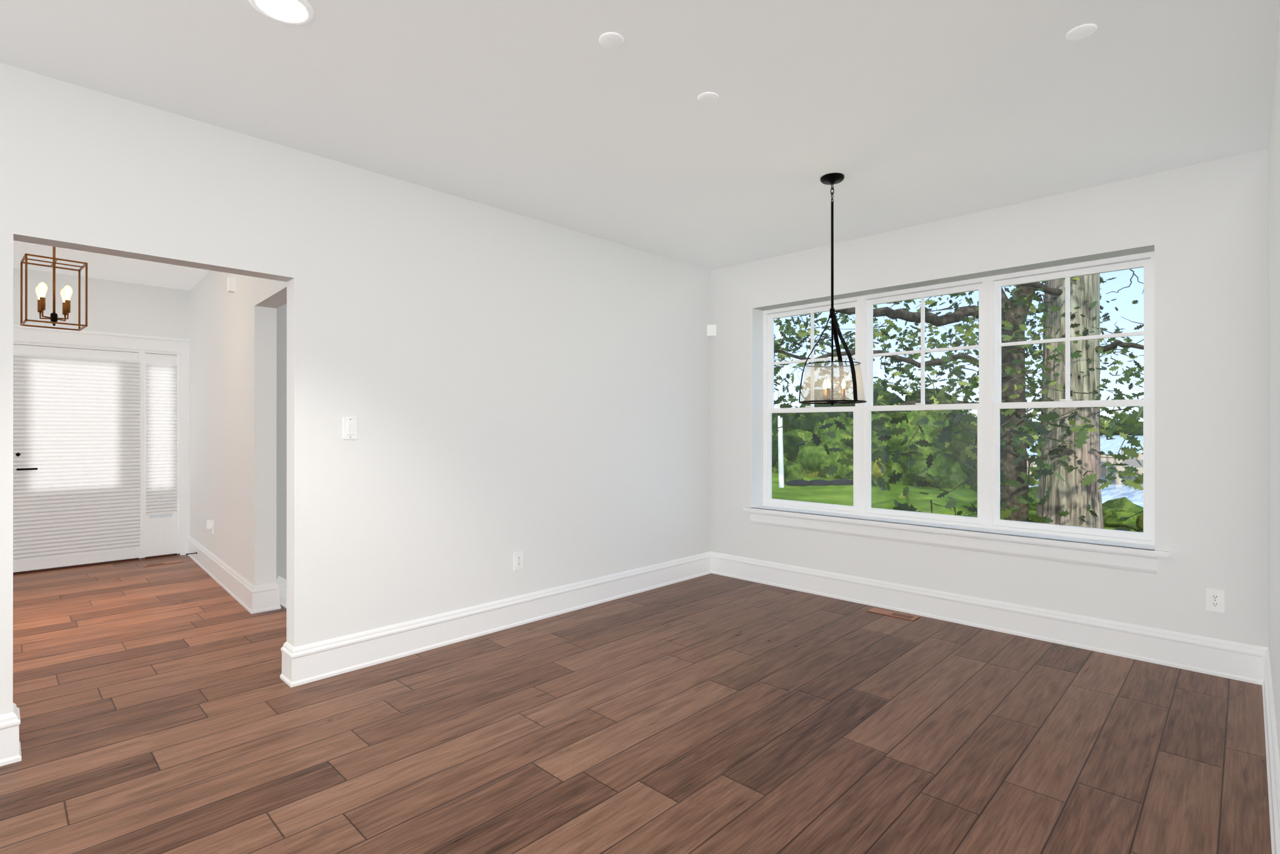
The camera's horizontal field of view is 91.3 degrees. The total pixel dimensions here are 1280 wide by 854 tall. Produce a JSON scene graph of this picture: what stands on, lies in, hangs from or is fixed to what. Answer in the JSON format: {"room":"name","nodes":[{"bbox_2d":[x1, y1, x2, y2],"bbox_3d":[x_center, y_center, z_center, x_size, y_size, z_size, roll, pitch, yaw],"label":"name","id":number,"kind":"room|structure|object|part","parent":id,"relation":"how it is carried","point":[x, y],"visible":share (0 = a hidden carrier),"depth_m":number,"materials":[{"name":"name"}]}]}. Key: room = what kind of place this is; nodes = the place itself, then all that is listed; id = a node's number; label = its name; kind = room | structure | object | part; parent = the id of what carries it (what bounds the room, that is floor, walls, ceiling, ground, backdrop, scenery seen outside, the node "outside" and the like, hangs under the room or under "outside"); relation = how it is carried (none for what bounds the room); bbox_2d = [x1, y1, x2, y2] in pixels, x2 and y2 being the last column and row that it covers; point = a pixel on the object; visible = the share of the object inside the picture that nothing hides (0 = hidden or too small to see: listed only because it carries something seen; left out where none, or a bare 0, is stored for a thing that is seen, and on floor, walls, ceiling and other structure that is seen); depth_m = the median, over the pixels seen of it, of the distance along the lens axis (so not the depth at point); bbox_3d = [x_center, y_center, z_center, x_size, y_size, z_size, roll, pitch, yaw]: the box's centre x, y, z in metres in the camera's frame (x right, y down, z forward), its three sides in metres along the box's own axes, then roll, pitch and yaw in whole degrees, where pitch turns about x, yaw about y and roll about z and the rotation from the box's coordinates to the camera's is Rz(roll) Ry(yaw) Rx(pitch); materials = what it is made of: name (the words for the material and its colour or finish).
{"room":"dining room","nodes":[
{"label":"dining room","id":0,"kind":"room"},
{"bbox_2d":[13,267,189,535],"bbox_3d":[-5.213,-0.049,6.074,0.150,2.740,7.600,0,0,44],"label":"wall","id":1,"kind":"structure","parent":0,"point":[119,307],"depth_m":6.07,"materials":[{"name":"paint"}]},
{"bbox_2d":[13,344,176,572],"bbox_3d":[-5.191,0.281,5.998,0.100,2.036,1.227,0,0,44],"label":"front door","id":2,"kind":"structure","parent":1,"relation":"in","point":[76,455],"depth_m":5.94,"materials":[{"name":"white paint"}]},
{"bbox_2d":[13,324,189,574],"bbox_3d":[-5.236,0.206,6.022,0.170,2.230,1.463,0,0,44],"label":"door frame","id":3,"kind":"structure","parent":1,"relation":"attached to","point":[142,345],"depth_m":6.24,"materials":[{"name":"white wood"}]},
{"bbox_2d":[190,270,286,585],"bbox_3d":[-3.169,-0.050,5.004,4.275,2.740,0.332,0,0,44],"label":"wall","id":4,"kind":"structure","parent":0,"point":[233,353],"depth_m":4.89,"materials":[{"name":"paint"}]},
{"bbox_2d":[206,519,213,533],"bbox_3d":[-3.828,0.889,5.568,0.072,0.120,0.049,0,0,44],"label":"outlet","id":5,"kind":"object","parent":4,"relation":"attached to","point":[209,524],"depth_m":5.55,"materials":[{"name":"white plastic"}]},
{"bbox_3d":[-3.815,0.890,5.581,0.072,0.117,0.011,0,0,44],"label":"electrical outlet in the foyer","id":6,"kind":"part","parent":5,"relation":"part of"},
{"bbox_2d":[226,276,234,293],"bbox_3d":[-3.223,-1.120,4.932,0.082,0.110,0.044,0,0,44],"label":"door chime","id":7,"kind":"object","parent":4,"relation":"attached to","point":[230,284],"visible":1,"depth_m":4.91,"materials":[{"name":"white plastic"}]},
{"bbox_2d":[187,535,279,613],"bbox_3d":[-3.704,1.224,5.465,2.861,0.192,0.170,0,0,44],"label":"baseboard","id":8,"kind":"structure","parent":4,"relation":"attached to","point":[255,599],"depth_m":4.77,"materials":[{"name":"white wood"}]},
{"bbox_2d":[186,551,196,554],"bbox_3d":[-4.341,1.226,6.060,0.022,0.020,0.090,0,0,44],"label":"door stop","id":9,"kind":"object","parent":8,"relation":"attached to","point":[187,554],"visible":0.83,"depth_m":6.05,"materials":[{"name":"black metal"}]},
{"bbox_2d":[276,303,286,579],"bbox_3d":[-3.044,-0.050,5.133,4.275,2.740,0.130,0,0,44],"label":"wall","id":10,"kind":"structure","parent":0,"point":[281,466],"depth_m":4.70,"materials":[{"name":"grey paint"}]},
{"bbox_2d":[277,575,286,608],"bbox_3d":[-2.160,1.223,4.155,1.645,0.192,0.040,0,0,44],"label":"baseboard","id":11,"kind":"structure","parent":10,"relation":"attached to","point":[282,580],"depth_m":4.62,"materials":[{"name":"white wood"}]},
{"bbox_2d":[0,62,710,714],"bbox_3d":[-2.047,-0.052,3.001,0.125,2.740,7.600,0,0,44],"label":"wall","id":12,"kind":"structure","parent":0,"point":[502,387],"depth_m":3.64,"materials":[{"name":"paint"}]},
{"bbox_2d":[0,703,21,766],"bbox_3d":[-3.554,1.220,1.358,0.050,0.192,3.145,0,0,44],"label":"baseboard","id":13,"kind":"structure","parent":12,"relation":"attached to","point":[10,744],"depth_m":2.45,"materials":[{"name":"white wood"}]},
{"bbox_2d":[343,417,356,438],"bbox_3d":[-1.572,0.007,3.394,0.010,0.117,0.072,0,0,44],"label":"switch plate","id":14,"kind":"object","parent":12,"relation":"attached to","point":[349,427],"visible":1,"depth_m":3.39,"materials":[{"name":"white plastic"}]},
{"bbox_2d":[282,551,712,687],"bbox_3d":[-0.584,1.223,4.419,0.050,0.192,3.446,0,0,44],"label":"baseboard","id":15,"kind":"structure","parent":12,"relation":"attached to","point":[330,657],"depth_m":3.89,"materials":[{"name":"white wood"}]},
{"bbox_2d":[513,551,523,570],"bbox_3d":[-0.811,0.894,4.178,0.009,0.117,0.072,0,0,44],"label":"outlet","id":16,"kind":"object","parent":12,"relation":"attached to","point":[518,560],"visible":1,"depth_m":4.17,"materials":[{"name":"white plastic"}]},
{"bbox_2d":[706,324,716,336],"bbox_3d":[0.645,-0.870,5.645,0.080,0.100,0.049,0,0,-1],"label":"sensor","id":17,"kind":"object","parent":12,"relation":"attached to","point":[711,330],"visible":0.98,"depth_m":5.62,"materials":[{"name":"white plastic"}]},
{"bbox_2d":[0,554,1271,853],"bbox_3d":[-0.674,1.376,1.848,12.550,0.120,7.860,0,0,44],"label":"floor","id":18,"kind":"structure","parent":0,"point":[165,709],"depth_m":2.66,"materials":[{"name":"brown wood"}]},
{"bbox_2d":[141,560,183,566],"bbox_3d":[-4.609,1.317,6.043,0.115,0.006,0.300,0,0,44],"label":"floor vent","id":19,"kind":"object","parent":18,"relation":"in","point":[162,563],"visible":0.98,"depth_m":6.03,"materials":[{"name":"brown metal"}]},
{"bbox_2d":[866,607,919,620],"bbox_3d":[1.781,1.315,4.406,0.325,0.006,0.115,0,0,44],"label":"floor vent","id":20,"kind":"object","parent":18,"relation":"in","point":[895,614],"visible":1,"depth_m":4.39,"materials":[{"name":"brown wood"}]},
{"bbox_2d":[0,0,1278,290],"bbox_3d":[-0.674,-1.484,1.851,12.550,0.120,7.860,0,0,44],"label":"ceiling","id":21,"kind":"structure","parent":0,"point":[901,114],"depth_m":2.69,"materials":[{"name":"paint"}]},
{"bbox_2d":[20,246,87,330],"bbox_3d":[-3.844,-1.041,4.105,0.294,0.760,0.294,0,0,41],"label":"chandelier","id":22,"kind":"object","parent":21,"relation":"hanging from","point":[41,289],"visible":0.9,"depth_m":4.10,"materials":[{"name":"gold metal"}]},
{"bbox_2d":[248,0,314,24],"bbox_3d":[-1.209,-1.419,2.111,0.196,0.010,0.196,0,0,44],"label":"recessed light","id":23,"kind":"object","parent":21,"relation":"in","point":[295,12],"visible":1,"depth_m":2.13,"materials":[{"name":"white plastic"}]},
{"bbox_2d":[598,31,623,48],"bbox_3d":[-0.105,-1.420,2.301,0.092,0.006,0.092,0,0,44],"label":"ceiling disc","id":24,"kind":"object","parent":21,"relation":"attached to","point":[611,40],"visible":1,"depth_m":2.29,"materials":[{"name":"white plastic"}]},
{"bbox_2d":[697,91,718,103],"bbox_3d":[0.294,-1.420,2.704,0.092,0.006,0.092,0,0,44],"label":"ceiling disc","id":25,"kind":"object","parent":21,"relation":"attached to","point":[709,97],"visible":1,"depth_m":2.69,"materials":[{"name":"white plastic"}]},
{"bbox_2d":[798,172,866,405],"bbox_3d":[1.096,-0.772,3.565,0.369,1.300,0.371,0,0,44],"label":"pendant light","id":26,"kind":"object","parent":21,"relation":"hanging from","point":[832,179],"visible":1,"depth_m":3.56,"materials":[{"name":"black metal"}]},
{"bbox_2d":[1065,23,1096,40],"bbox_3d":[1.590,-1.420,2.254,0.092,0.006,0.092,0,0,44],"label":"ceiling disc","id":27,"kind":"object","parent":21,"relation":"attached to","point":[1081,32],"visible":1,"depth_m":2.25,"materials":[{"name":"white plastic"}]},
{"bbox_2d":[710,148,1268,647],"bbox_3d":[1.973,-0.051,4.577,12.550,2.740,0.260,0,0,44],"label":"wall","id":28,"kind":"structure","parent":0,"point":[1200,230],"depth_m":3.56,"materials":[{"name":"paint"}]},
{"bbox_2d":[743,251,1169,573],"bbox_3d":[1.993,-0.099,4.508,2.797,1.844,0.293,0,0,44],"label":"window unit","id":29,"kind":"structure","parent":28,"relation":"in","point":[989,405],"depth_m":4.26,"materials":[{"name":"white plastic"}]},
{"bbox_2d":[712,551,1257,683],"bbox_3d":[1.918,1.223,4.430,3.574,0.192,0.024,0,0,44],"label":"baseboard","id":30,"kind":"structure","parent":28,"relation":"attached to","point":[1237,660],"depth_m":3.95,"materials":[{"name":"white wood"}]},
{"bbox_2d":[1205,588,1224,612],"bbox_3d":[3.062,0.923,3.331,0.072,0.117,0.009,0,0,44],"label":"outlet","id":31,"kind":"object","parent":28,"relation":"attached to","point":[1214,600],"visible":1,"depth_m":3.33,"materials":[{"name":"white plastic"}]},
{"bbox_2d":[1268,0,1279,761],"bbox_3d":[2.453,-0.053,2.327,0.125,2.740,2.300,0,0,44],"label":"wall","id":32,"kind":"structure","parent":0,"point":[1274,337],"depth_m":2.44,"materials":[{"name":"paint"}]},
{"bbox_2d":[1257,645,1279,853],"bbox_3d":[2.386,1.221,2.363,0.024,0.192,2.260,0,0,44],"label":"baseboard","id":33,"kind":"structure","parent":32,"relation":"attached to","point":[1264,679],"depth_m":2.32,"materials":[{"name":"white wood"}]},
{"label":"outside","id":34,"kind":"structure","parent":0,"visible":0},
{"bbox_2d":[1026,434,1143,507],"bbox_3d":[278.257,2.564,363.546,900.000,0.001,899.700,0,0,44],"label":"water","id":35,"kind":"structure","parent":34,"point":[1128,495],"depth_m":24.24,"materials":[{"name":"blue liquid"}]},
{"bbox_2d":[1026,449,1143,484],"bbox_3d":[20.472,2.171,29.187,5.004,1.950,12.019,0,0,31],"label":"dock","id":36,"kind":"object","parent":35,"relation":"in","point":[1130,462],"depth_m":25.85,"materials":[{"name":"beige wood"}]},
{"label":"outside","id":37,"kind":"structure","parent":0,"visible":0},
{"bbox_2d":[771,472,1143,544],"bbox_3d":[-3.941,2.229,59.112,109.000,0.500,69.700,0,0,44],"label":"lawn","id":38,"kind":"structure","parent":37,"point":[845,489],"depth_m":17.52,"materials":[{"name":"green plant"}]},
{"bbox_2d":[771,388,1143,530],"bbox_3d":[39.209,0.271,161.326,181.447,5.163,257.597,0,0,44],"label":"bushes","id":39,"kind":"object","parent":38,"relation":"on","point":[819,464],"depth_m":21.76,"materials":[{"name":"green plant"}]},
{"bbox_2d":[771,268,1149,544],"bbox_3d":[5.359,-2.620,11.970,12.713,10.826,13.282,0,0,44],"label":"trees","id":40,"kind":"object","parent":38,"relation":"on","point":[1052,421],"depth_m":10.14,"materials":[{"name":"green plant"}]}
]}

